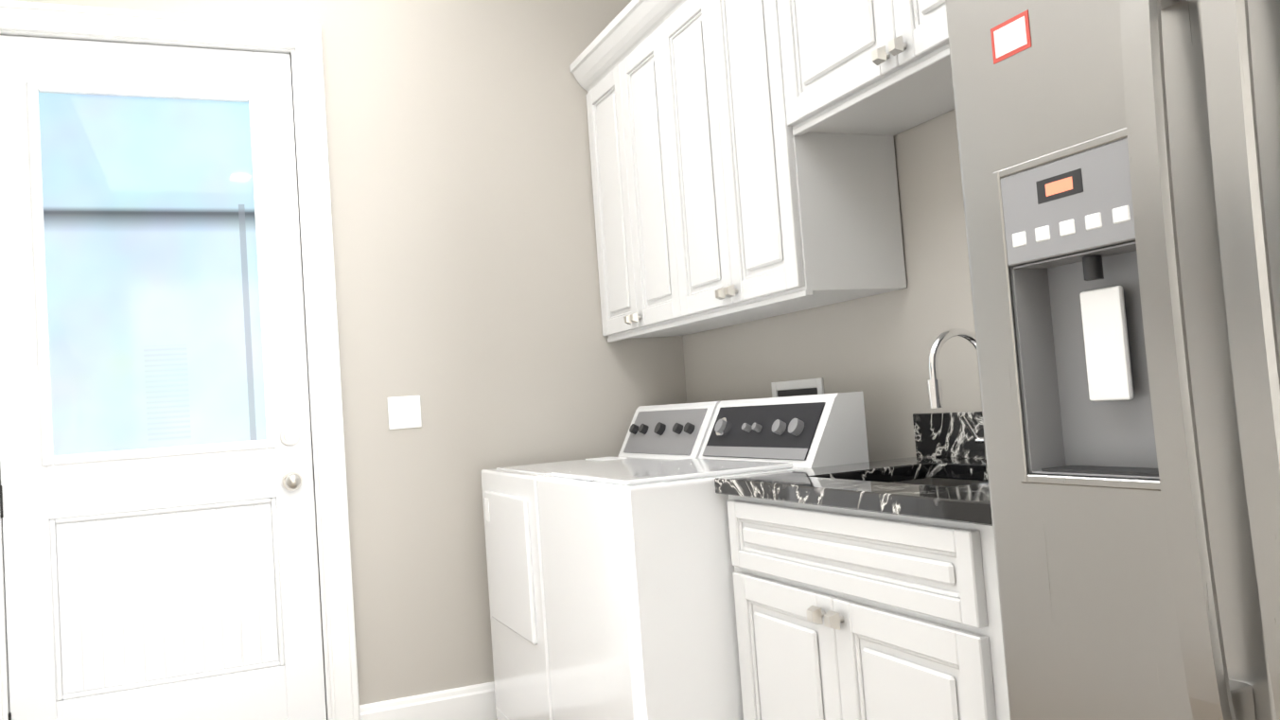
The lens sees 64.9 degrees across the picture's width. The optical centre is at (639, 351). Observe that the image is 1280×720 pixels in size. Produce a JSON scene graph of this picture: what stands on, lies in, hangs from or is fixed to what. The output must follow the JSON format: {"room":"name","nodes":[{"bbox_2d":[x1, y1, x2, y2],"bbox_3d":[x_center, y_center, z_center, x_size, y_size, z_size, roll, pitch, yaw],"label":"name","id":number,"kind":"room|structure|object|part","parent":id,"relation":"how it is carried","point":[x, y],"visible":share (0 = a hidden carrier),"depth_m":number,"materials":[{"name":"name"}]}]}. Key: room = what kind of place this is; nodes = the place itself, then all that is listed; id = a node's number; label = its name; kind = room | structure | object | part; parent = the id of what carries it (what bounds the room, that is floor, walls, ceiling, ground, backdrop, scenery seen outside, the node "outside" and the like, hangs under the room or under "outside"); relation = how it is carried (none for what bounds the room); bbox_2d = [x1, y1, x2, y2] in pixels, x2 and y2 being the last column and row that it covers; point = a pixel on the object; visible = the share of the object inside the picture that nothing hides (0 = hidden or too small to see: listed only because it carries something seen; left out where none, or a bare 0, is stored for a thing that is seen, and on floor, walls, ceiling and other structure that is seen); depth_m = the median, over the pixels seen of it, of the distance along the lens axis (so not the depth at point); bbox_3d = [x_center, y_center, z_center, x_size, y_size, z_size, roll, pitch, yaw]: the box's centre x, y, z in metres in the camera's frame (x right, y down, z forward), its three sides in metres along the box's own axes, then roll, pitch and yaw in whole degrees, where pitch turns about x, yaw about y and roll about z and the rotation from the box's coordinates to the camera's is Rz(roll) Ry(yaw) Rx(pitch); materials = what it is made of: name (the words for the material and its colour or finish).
{"room":"laundry room","nodes":[
{"label":"laundry room","id":0,"kind":"room"},
{"bbox_2d":[10,0,686,704],"bbox_3d":[-1.015,-0.153,3.653,2.500,3.050,0.130,-3,-3,-23],"label":"wall","id":1,"kind":"structure","parent":0,"point":[464,242],"depth_m":3.71,"materials":[{"name":"paint"}]},
{"bbox_2d":[0,35,326,719],"bbox_3d":[-1.582,0.175,3.322,0.935,2.436,0.116,-3,-3,-23],"label":"entry door","id":2,"kind":"structure","parent":1,"relation":"in","point":[157,507],"depth_m":3.34,"materials":[{"name":"paint"}]},
{"bbox_2d":[0,0,360,719],"bbox_3d":[-1.600,0.131,3.370,1.139,2.540,0.157,-3,-3,-23],"label":"door frame","id":3,"kind":"structure","parent":1,"relation":"attached to","point":[303,40],"depth_m":3.49,"materials":[{"name":"paint"}]},
{"bbox_2d":[387,395,421,429],"bbox_3d":[-0.844,0.219,3.614,0.116,0.116,0.016,-3,-3,-23],"label":"switch plate","id":4,"kind":"object","parent":1,"relation":"attached to","point":[404,412],"visible":1,"depth_m":3.62,"materials":[{"name":"white plastic"}]},
{"bbox_2d":[359,681,498,719],"bbox_3d":[-0.350,1.264,3.735,1.342,0.140,0.016,-3,-3,-23],"label":"baseboard","id":5,"kind":"structure","parent":1,"relation":"attached to","point":[475,702],"depth_m":3.58,"materials":[{"name":"paint"}]},
{"bbox_2d":[682,108,981,461],"bbox_3d":[1.252,-0.423,1.630,0.120,3.050,5.660,-3,-3,-23],"label":"wall","id":6,"kind":"structure","parent":0,"point":[875,349],"depth_m":2.79,"materials":[{"name":"paint"}]},
{"bbox_2d":[580,22,729,342],"bbox_3d":[0.126,-0.582,3.664,0.341,1.002,0.782,-3,-3,-23],"label":"upper cabinet","id":7,"kind":"object","parent":6,"relation":"attached to","point":[620,111],"depth_m":3.64,"materials":[{"name":"paint"}]},
{"bbox_2d":[645,0,906,325],"bbox_3d":[0.393,-0.635,3.026,0.341,1.002,0.844,-3,-3,-23],"label":"upper cabinet","id":8,"kind":"object","parent":6,"relation":"attached to","point":[743,162],"depth_m":2.82,"materials":[{"name":"paint"}]},
{"bbox_2d":[771,377,824,397],"bbox_3d":[0.506,0.194,3.272,0.030,0.200,0.310,-3,-3,-23],"label":"washer outlet box","id":9,"kind":"object","parent":6,"relation":"attached to","point":[803,387],"visible":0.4,"depth_m":3.27,"materials":[{"name":"white plastic"}]},
{"bbox_2d":[785,0,954,132],"bbox_3d":[0.698,-0.907,2.275,0.341,0.582,0.936,-3,-3,-23],"label":"upper cabinet","id":10,"kind":"object","parent":6,"relation":"attached to","point":[859,65],"depth_m":2.38,"materials":[{"name":"paint"}]},
{"bbox_3d":[0.159,1.187,1.039,2.740,0.060,5.660,-3,-3,-23],"label":"floor","id":11,"kind":"structure","parent":0,"visible":0},
{"bbox_2d":[481,400,724,719],"bbox_3d":[-0.099,0.749,3.446,0.730,1.100,0.680,-3,-3,-23],"label":"dryer","id":12,"kind":"object","parent":11,"relation":"on","point":[515,568],"visible":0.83,"depth_m":3.31,"materials":[{"name":"white metal"}]},
{"bbox_2d":[536,391,869,719],"bbox_3d":[0.173,0.696,2.814,0.716,1.100,0.680,-3,-3,-23],"label":"washer","id":13,"kind":"object","parent":11,"relation":"on","point":[638,567],"visible":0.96,"depth_m":2.48,"materials":[{"name":"white metal"}]},
{"bbox_2d":[714,411,1010,719],"bbox_3d":[0.688,0.656,2.085,0.651,1.030,1.061,-3,-3,-23],"label":"base cabinet","id":14,"kind":"object","parent":11,"relation":"on","point":[867,590],"visible":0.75,"depth_m":1.98,"materials":[{"name":"paint"}]},
{"bbox_2d":[927,328,986,463],"bbox_3d":[0.738,0.104,2.332,0.194,0.315,0.093,-3,-3,-23],"label":"faucet","id":15,"kind":"object","parent":14,"relation":"on","point":[935,387],"visible":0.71,"depth_m":2.29,"materials":[{"name":"silver metal"}]},
{"bbox_2d":[945,0,1279,719],"bbox_3d":[0.953,0.166,1.158,0.742,1.872,0.903,-3,-3,-23],"label":"fridge","id":16,"kind":"object","parent":11,"relation":"on","point":[1106,376],"depth_m":1.23,"materials":[{"name":"grey metal"}]},
{"bbox_3d":[0.615,0.154,1.282,0.080,1.787,0.416,-3,-3,-23],"label":"fridge door","id":17,"kind":"part","parent":16,"relation":"part of","materials":[{"name":"silver metal"}]}
]}

